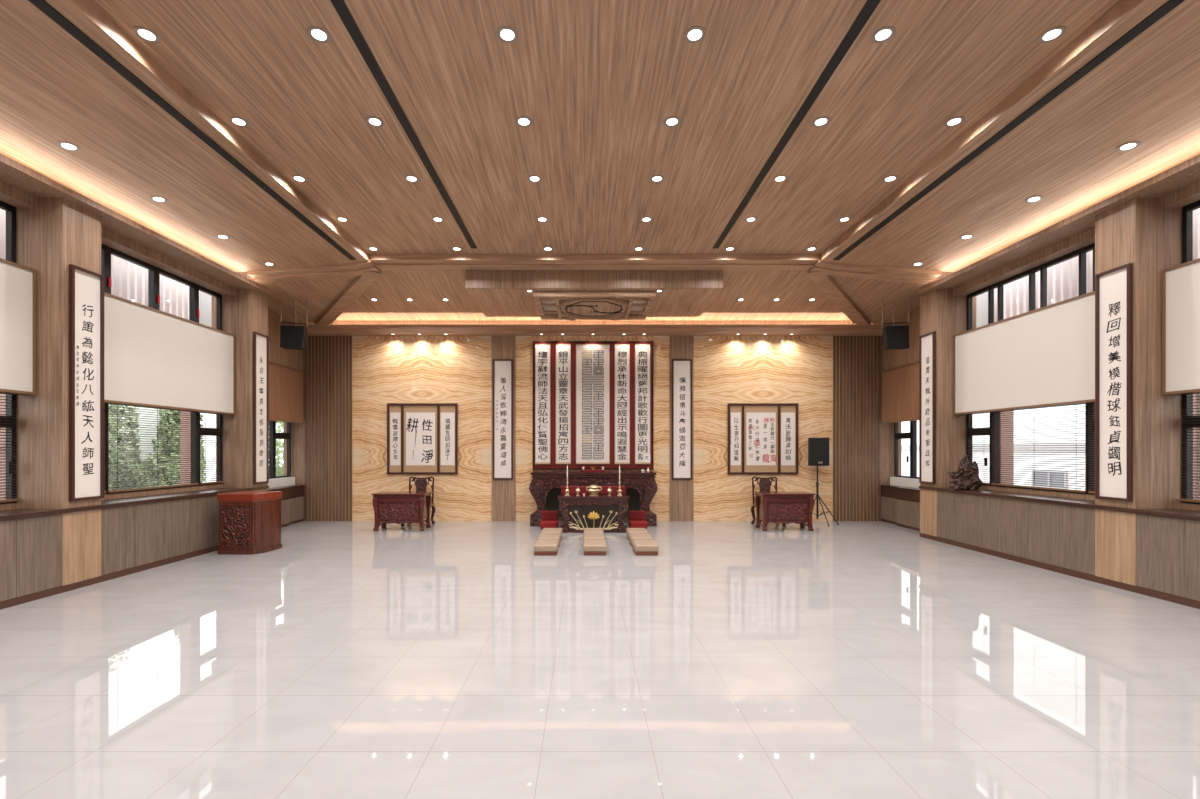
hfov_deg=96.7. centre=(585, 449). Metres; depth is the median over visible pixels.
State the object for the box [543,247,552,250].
recessed light
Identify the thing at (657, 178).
recessed light
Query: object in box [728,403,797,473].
framed piece
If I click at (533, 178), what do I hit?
recessed light
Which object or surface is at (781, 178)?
recessed light
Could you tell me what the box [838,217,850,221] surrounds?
recessed light
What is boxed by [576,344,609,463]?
scroll
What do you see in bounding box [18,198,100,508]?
column
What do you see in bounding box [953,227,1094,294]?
lintel
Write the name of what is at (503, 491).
trim
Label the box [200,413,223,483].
blind
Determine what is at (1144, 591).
baseboard
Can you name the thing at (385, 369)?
wall
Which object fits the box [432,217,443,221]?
recessed light
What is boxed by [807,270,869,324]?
trim
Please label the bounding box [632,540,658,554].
kneeler
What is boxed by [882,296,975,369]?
wall
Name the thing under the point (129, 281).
screen
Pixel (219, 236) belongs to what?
recessed light
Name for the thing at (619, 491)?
candlestick
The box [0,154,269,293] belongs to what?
trim
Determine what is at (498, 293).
ceiling canopy
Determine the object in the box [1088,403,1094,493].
blind
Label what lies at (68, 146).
recessed light
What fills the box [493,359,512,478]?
scroll
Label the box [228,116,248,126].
recessed light
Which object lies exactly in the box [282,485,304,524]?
wall panel
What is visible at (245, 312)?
column
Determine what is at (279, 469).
bush
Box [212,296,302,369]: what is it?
wall
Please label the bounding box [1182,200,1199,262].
window
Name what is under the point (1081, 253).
window
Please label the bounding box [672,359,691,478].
scroll
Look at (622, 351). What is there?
scroll
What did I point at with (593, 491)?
bowl
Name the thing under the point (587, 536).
kneeler
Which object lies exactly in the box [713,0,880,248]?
air slot
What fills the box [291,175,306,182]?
recessed light
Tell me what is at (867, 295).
ceiling
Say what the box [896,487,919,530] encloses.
wall panel
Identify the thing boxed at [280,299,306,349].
loudspeaker
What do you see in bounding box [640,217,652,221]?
recessed light
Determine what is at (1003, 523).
wall panel
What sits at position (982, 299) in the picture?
panel
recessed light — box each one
[57,142,80,151]
[132,26,160,43]
[149,196,167,202]
[216,234,229,239]
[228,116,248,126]
[263,262,274,265]
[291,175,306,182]
[307,26,330,43]
[336,217,348,221]
[366,116,383,126]
[368,247,378,250]
[404,175,418,182]
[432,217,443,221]
[451,247,461,250]
[496,26,517,43]
[515,116,532,126]
[527,175,541,182]
[536,217,547,221]
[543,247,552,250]
[633,247,643,250]
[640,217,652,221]
[650,175,663,182]
[663,116,680,126]
[684,26,705,43]
[724,247,734,250]
[745,217,756,221]
[773,175,787,182]
[806,247,816,250]
[812,116,830,126]
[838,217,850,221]
[871,26,895,43]
[882,175,898,182]
[912,262,923,265]
[944,116,964,126]
[959,234,973,239]
[1025,196,1042,202]
[1037,26,1066,43]
[1116,141,1140,151]
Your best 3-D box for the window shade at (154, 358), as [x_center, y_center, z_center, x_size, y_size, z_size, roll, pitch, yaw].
[-6.636,-1.399,8.410,0.195,1.488,3.068,0,0,0]
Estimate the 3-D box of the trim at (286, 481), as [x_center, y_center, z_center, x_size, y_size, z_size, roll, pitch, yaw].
[-6.984,0.740,11.600,0.080,0.200,2.280,0,0,0]
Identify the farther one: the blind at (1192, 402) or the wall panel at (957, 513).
the wall panel at (957, 513)
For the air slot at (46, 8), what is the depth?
5.25 m
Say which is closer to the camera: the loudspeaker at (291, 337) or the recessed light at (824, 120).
the recessed light at (824, 120)
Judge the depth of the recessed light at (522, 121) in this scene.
5.79 m
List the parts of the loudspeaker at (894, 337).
rod, rod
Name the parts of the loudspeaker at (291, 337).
rod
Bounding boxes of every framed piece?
[387,403,457,473]
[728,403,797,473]
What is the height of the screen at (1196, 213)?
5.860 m
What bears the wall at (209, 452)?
on the ground
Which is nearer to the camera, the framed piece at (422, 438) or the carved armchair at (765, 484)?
the carved armchair at (765, 484)
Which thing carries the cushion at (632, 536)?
on the kneeler at (632, 536)
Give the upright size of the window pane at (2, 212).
5.860 m
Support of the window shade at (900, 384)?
attached to the wall at (890, 358)
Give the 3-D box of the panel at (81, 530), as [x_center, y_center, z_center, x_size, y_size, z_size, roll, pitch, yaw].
[-6.506,1.188,6.611,0.535,0.865,0.506,0,0,0]
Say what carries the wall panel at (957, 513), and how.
on the floor
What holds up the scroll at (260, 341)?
attached to the column at (245, 312)
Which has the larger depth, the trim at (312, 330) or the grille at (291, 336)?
the trim at (312, 330)
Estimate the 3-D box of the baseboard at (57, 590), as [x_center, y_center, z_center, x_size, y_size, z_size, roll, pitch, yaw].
[-6.337,1.660,3.980,0.205,0.080,12.960,0,0,0]
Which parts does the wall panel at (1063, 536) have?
door, door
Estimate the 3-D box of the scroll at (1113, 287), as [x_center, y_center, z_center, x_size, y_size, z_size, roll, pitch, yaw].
[6.527,-0.810,6.600,0.043,2.860,0.430,0,0,0]
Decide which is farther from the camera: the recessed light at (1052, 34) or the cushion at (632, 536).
the cushion at (632, 536)
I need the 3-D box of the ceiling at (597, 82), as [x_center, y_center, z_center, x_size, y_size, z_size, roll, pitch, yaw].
[0.156,-3.645,3.600,8.200,0.150,12.200,0,0,0]
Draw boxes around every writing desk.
[372,492,432,530]
[754,492,814,530]
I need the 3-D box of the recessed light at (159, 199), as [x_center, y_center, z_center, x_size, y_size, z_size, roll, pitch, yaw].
[-5.624,-3.301,7.020,0.189,0.026,0.188,0,0,-7]
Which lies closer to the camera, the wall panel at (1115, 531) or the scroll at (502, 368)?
the wall panel at (1115, 531)
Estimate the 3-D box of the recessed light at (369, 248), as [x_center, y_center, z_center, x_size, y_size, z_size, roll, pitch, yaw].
[-3.775,-3.570,9.470,0.190,0.012,0.190,0,0,0]
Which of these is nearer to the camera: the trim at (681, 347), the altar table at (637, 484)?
the altar table at (637, 484)
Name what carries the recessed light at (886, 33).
in the ceiling at (597, 82)
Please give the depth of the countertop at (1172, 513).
7.28 m
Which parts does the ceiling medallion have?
octagon frame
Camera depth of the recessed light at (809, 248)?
9.46 m
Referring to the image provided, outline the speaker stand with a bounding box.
[813,466,838,525]
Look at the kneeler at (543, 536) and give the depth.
9.43 m
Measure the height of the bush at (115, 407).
4.995 m
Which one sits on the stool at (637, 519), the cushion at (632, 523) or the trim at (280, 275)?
the cushion at (632, 523)
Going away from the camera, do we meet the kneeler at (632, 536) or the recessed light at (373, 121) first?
the recessed light at (373, 121)
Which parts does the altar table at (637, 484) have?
leg, panel, leg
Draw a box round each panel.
[0,514,61,601]
[101,501,163,575]
[164,495,212,558]
[200,291,211,326]
[213,495,218,546]
[268,487,289,527]
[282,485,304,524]
[880,485,903,524]
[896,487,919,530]
[937,491,977,546]
[976,292,987,327]
[978,495,1028,558]
[1029,501,1094,574]
[1136,514,1199,600]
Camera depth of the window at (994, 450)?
9.27 m
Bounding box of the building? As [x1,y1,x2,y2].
[902,404,1084,489]
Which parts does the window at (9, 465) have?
handle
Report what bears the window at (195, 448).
in the wall at (10, 506)
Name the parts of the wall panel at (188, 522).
door, door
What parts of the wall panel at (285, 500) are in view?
drawer, door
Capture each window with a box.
[0,201,15,262]
[0,394,15,503]
[101,244,221,330]
[104,403,221,494]
[269,421,290,478]
[894,421,918,478]
[967,243,1094,330]
[967,403,1094,494]
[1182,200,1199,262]
[1182,394,1199,503]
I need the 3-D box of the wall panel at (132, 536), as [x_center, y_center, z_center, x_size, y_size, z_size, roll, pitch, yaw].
[-6.502,1.189,7.379,0.525,0.862,1.029,0,0,0]
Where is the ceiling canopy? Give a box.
[465,270,722,316]
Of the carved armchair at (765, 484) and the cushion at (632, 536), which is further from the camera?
the carved armchair at (765, 484)
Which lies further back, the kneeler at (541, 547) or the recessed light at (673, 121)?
the kneeler at (541, 547)
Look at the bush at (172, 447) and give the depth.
14.86 m
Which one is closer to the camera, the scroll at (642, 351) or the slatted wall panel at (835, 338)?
the scroll at (642, 351)
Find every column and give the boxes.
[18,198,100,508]
[223,289,267,487]
[920,289,965,487]
[1095,198,1179,508]
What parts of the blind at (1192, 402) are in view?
rail, ladder cord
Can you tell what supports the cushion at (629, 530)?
on the kneeler at (628, 530)
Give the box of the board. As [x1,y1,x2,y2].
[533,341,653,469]
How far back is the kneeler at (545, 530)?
10.14 m
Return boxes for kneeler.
[534,540,558,554]
[538,533,560,547]
[541,528,561,540]
[583,533,604,540]
[583,540,606,554]
[584,528,603,533]
[626,528,647,540]
[629,533,652,547]
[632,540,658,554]
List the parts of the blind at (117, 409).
ladder cord, rail, ladder cord, ladder cord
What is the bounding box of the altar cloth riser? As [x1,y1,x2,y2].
[561,486,625,493]
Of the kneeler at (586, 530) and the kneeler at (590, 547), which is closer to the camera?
the kneeler at (590, 547)
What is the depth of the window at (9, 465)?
6.31 m
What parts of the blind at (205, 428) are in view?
ladder cord, rail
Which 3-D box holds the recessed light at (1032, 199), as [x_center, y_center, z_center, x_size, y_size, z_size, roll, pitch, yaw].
[5.896,-3.301,7.020,0.189,0.026,0.188,0,0,-7]
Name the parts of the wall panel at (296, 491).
door, drawer, door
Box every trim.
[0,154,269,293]
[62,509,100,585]
[247,254,379,283]
[268,477,294,487]
[298,325,886,335]
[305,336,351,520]
[311,336,345,520]
[315,270,380,324]
[491,336,515,520]
[670,336,693,520]
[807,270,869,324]
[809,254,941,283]
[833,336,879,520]
[839,336,877,520]
[890,477,919,487]
[918,155,1199,293]
[920,489,936,536]
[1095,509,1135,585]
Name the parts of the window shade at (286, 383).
rail, rail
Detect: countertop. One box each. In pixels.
[0,486,268,520]
[919,486,1199,520]
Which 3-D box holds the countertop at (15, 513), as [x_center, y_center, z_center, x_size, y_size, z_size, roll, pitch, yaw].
[-6.489,0.728,5.060,0.560,0.052,10.790,0,0,0]
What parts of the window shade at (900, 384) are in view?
rail, rail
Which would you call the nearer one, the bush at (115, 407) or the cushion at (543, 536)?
the cushion at (543, 536)
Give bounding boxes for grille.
[281,326,303,346]
[886,326,908,346]
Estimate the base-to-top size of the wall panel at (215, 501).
0.862 m
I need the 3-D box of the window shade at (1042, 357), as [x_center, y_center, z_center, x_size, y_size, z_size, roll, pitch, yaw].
[6.949,-1.399,8.410,0.195,1.488,3.068,0,0,0]
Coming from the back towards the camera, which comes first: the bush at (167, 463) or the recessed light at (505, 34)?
the bush at (167, 463)
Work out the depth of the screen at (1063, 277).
9.31 m
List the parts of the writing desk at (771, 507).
leg, panel, leg, moulding, panel, leg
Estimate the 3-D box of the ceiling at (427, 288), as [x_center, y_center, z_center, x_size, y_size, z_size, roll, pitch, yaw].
[0.156,-3.420,11.415,13.200,0.640,2.690,0,0,0]
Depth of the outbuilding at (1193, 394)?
8.76 m
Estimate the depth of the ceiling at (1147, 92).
5.98 m
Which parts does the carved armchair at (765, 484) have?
leg, post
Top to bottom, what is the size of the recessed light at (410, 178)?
0.012 m
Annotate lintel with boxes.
[0,181,36,207]
[101,227,234,294]
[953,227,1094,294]
[1161,181,1199,207]
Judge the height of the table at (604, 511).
0.750 m
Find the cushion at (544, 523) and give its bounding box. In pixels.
[540,520,558,527]
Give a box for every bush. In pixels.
[109,404,141,489]
[109,412,123,489]
[122,451,179,488]
[152,409,206,482]
[276,421,282,475]
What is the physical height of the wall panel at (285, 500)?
0.868 m
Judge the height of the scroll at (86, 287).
2.860 m
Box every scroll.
[69,264,103,500]
[253,331,268,483]
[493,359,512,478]
[535,344,549,463]
[556,344,570,463]
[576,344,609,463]
[615,344,629,463]
[635,344,649,463]
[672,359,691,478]
[919,331,935,483]
[1095,263,1132,501]
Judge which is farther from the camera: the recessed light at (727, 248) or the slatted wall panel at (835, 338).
the slatted wall panel at (835, 338)
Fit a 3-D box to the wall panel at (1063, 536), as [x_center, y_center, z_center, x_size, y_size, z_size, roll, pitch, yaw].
[6.814,1.189,7.379,0.525,0.862,1.029,0,0,0]
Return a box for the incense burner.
[586,485,601,495]
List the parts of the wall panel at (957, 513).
door, door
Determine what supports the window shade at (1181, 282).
attached to the wall at (1187, 506)
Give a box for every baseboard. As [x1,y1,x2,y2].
[0,545,218,609]
[920,533,1199,608]
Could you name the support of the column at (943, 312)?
on the countertop at (1172, 513)
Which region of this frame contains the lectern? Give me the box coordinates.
[217,491,281,554]
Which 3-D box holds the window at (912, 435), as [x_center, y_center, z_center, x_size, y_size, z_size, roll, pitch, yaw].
[7.371,-0.060,11.600,0.130,1.420,2.260,0,0,0]
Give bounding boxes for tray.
[582,469,605,471]
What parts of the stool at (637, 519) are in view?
backrest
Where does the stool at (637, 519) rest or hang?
on the floor
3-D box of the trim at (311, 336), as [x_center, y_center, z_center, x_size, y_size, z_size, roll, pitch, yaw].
[-6.152,-0.515,12.758,1.145,4.430,0.025,0,0,0]
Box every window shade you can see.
[0,258,35,394]
[104,292,234,414]
[269,361,304,423]
[880,360,918,423]
[953,291,1094,414]
[1162,258,1199,394]
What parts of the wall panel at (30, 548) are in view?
door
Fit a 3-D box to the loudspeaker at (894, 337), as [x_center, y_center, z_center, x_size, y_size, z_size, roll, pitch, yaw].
[6.452,-2.716,11.112,0.522,1.249,0.289,0,0,11]
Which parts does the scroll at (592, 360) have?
rod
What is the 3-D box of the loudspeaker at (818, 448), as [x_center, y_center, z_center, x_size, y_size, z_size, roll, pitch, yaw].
[5.390,0.040,12.433,0.430,0.650,0.354,0,0,0]
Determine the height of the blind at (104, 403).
1.320 m
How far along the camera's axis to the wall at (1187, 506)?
7.80 m
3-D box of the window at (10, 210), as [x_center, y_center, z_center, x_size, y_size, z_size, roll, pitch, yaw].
[-6.819,-2.485,4.811,0.110,0.890,3.093,0,0,0]
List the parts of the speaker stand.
leg, leg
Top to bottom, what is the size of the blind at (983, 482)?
1.320 m
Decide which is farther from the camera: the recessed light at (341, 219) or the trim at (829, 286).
the trim at (829, 286)
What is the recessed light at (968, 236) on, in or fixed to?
in the ceiling at (1147, 92)
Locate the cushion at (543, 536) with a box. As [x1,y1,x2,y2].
[538,533,560,541]
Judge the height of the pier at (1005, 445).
3.400 m
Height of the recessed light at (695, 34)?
0.012 m
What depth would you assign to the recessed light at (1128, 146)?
5.79 m
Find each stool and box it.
[540,511,558,528]
[629,511,646,528]
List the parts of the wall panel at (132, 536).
door, door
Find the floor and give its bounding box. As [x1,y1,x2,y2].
[0,521,1199,798]
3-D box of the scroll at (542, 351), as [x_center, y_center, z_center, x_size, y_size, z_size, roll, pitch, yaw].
[-1.028,-1.087,12.671,0.360,2.860,0.041,0,0,0]
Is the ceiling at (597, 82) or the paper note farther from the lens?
the paper note
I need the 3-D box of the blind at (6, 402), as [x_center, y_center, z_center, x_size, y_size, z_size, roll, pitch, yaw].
[-6.759,-0.055,6.048,0.040,1.320,0.580,0,0,0]
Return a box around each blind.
[0,393,17,502]
[104,403,105,492]
[107,403,198,492]
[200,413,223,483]
[965,412,989,483]
[991,403,1086,492]
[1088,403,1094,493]
[1180,393,1199,502]
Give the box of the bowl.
[588,488,599,495]
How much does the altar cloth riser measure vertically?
0.170 m
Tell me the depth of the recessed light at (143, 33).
4.58 m
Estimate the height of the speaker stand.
1.333 m
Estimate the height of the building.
6.500 m
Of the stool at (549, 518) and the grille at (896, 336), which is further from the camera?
the stool at (549, 518)
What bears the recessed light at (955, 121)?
in the ceiling at (597, 82)
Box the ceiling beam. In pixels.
[370,254,819,269]
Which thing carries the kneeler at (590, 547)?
on the floor
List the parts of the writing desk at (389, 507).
leg, moulding, panel, leg, panel, leg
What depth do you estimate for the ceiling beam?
9.72 m
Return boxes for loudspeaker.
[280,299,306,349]
[808,438,828,465]
[882,299,909,349]
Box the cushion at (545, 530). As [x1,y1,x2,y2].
[541,528,561,534]
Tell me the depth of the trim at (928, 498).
10.20 m
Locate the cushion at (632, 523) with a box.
[629,520,646,527]
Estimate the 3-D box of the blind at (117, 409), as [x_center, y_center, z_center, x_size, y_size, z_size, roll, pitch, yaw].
[-6.759,-0.055,8.415,0.040,1.320,1.742,0,0,0]
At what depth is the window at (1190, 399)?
6.31 m
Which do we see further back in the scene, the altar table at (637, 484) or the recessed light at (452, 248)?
the altar table at (637, 484)
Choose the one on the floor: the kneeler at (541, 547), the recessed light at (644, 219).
the kneeler at (541, 547)
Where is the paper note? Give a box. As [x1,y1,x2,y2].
[643,454,649,462]
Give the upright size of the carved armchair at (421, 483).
1.092 m
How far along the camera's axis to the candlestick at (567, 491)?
11.04 m
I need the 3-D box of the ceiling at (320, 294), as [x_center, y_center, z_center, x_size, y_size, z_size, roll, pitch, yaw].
[-5.544,-3.255,11.440,3.000,0.810,2.640,0,0,0]
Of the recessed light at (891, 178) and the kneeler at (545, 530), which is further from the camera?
the kneeler at (545, 530)
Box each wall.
[0,207,222,510]
[132,407,215,481]
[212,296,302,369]
[283,320,901,520]
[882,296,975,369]
[966,208,1199,510]
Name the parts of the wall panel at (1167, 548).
door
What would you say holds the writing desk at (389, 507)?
on the floor
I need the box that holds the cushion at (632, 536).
[629,533,652,542]
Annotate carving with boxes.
[948,454,982,489]
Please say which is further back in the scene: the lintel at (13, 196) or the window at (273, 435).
the window at (273, 435)
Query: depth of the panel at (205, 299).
11.56 m
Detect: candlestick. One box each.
[565,465,569,495]
[617,465,621,495]
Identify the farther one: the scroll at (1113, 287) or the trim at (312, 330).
the trim at (312, 330)
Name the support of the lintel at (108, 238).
attached to the wall at (10, 506)
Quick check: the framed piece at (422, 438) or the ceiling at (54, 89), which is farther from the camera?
the framed piece at (422, 438)
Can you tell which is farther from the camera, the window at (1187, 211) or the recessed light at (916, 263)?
the recessed light at (916, 263)
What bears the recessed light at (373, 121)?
in the ceiling at (597, 82)
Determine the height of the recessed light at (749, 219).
0.012 m
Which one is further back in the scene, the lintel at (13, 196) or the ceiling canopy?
the ceiling canopy
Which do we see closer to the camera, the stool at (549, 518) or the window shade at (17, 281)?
the window shade at (17, 281)
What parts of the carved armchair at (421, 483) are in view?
post, leg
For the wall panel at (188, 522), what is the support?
on the floor
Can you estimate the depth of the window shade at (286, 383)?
11.94 m
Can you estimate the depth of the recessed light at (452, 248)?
9.44 m
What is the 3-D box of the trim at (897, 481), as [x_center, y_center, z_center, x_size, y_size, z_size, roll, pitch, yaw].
[7.296,0.740,11.600,0.080,0.200,2.280,0,0,0]
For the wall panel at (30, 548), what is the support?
on the floor
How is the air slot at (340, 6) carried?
attached to the ceiling at (597, 82)
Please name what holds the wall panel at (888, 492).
on the floor
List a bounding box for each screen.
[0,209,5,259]
[111,254,199,322]
[994,250,1092,321]
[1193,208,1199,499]
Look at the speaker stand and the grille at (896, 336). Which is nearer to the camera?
the grille at (896, 336)
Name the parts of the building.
pane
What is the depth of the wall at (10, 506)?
7.88 m
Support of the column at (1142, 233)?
on the countertop at (1172, 513)
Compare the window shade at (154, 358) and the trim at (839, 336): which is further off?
the trim at (839, 336)
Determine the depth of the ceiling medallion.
10.95 m
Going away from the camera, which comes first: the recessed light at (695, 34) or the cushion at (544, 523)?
the recessed light at (695, 34)
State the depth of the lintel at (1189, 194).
6.17 m
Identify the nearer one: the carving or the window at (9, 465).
the window at (9, 465)
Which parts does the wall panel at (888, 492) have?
door, drawer, door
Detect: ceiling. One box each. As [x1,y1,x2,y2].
[0,0,368,271]
[89,0,1121,253]
[235,271,355,325]
[336,270,849,319]
[820,0,1199,271]
[832,271,954,325]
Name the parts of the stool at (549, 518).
backrest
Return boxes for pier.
[180,411,190,483]
[999,411,1013,484]
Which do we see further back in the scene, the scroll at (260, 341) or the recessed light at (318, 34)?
the scroll at (260, 341)
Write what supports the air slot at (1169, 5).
attached to the ceiling at (1147, 92)
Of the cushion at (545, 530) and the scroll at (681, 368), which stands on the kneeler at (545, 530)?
the cushion at (545, 530)
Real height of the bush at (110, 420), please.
4.111 m
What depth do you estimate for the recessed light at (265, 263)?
9.46 m
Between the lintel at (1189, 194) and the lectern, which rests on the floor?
the lectern
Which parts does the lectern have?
panel moulding, panel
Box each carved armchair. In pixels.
[401,476,435,525]
[750,476,785,525]
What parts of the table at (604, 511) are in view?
leg, panel, rail, leg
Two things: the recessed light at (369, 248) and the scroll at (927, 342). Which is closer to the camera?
the recessed light at (369, 248)
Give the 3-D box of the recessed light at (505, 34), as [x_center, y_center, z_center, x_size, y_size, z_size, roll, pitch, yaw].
[-0.676,-3.570,4.585,0.190,0.012,0.190,0,0,0]
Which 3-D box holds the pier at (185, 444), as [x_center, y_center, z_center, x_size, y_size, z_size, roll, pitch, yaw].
[-7.424,0.300,9.986,0.240,3.400,0.140,0,0,0]
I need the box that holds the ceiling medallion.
[533,291,655,320]
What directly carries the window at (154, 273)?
in the wall at (10, 506)
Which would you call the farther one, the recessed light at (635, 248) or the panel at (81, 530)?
the recessed light at (635, 248)
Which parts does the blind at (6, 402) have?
ladder cord, rail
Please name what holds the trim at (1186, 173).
attached to the wall at (1187, 506)
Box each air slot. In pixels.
[28,0,355,259]
[330,0,476,248]
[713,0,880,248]
[833,0,1184,259]
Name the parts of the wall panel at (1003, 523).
door, door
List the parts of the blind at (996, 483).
rail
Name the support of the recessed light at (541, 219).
in the ceiling at (597, 82)
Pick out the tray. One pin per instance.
(584, 470)
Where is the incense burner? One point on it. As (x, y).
(593, 489)
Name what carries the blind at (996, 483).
attached to the window at (994, 450)
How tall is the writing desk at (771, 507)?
0.785 m
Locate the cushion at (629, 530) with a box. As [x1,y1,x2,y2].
[626,528,647,536]
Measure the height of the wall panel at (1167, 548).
0.862 m
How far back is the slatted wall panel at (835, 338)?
12.73 m
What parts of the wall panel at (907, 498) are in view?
door, drawer, door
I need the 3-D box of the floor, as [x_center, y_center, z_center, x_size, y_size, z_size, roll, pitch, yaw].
[0.200,1.750,5.230,14.800,0.100,15.460,0,0,0]
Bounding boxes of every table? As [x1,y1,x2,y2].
[529,471,657,525]
[558,494,629,532]
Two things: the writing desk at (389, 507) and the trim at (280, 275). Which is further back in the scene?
the writing desk at (389, 507)

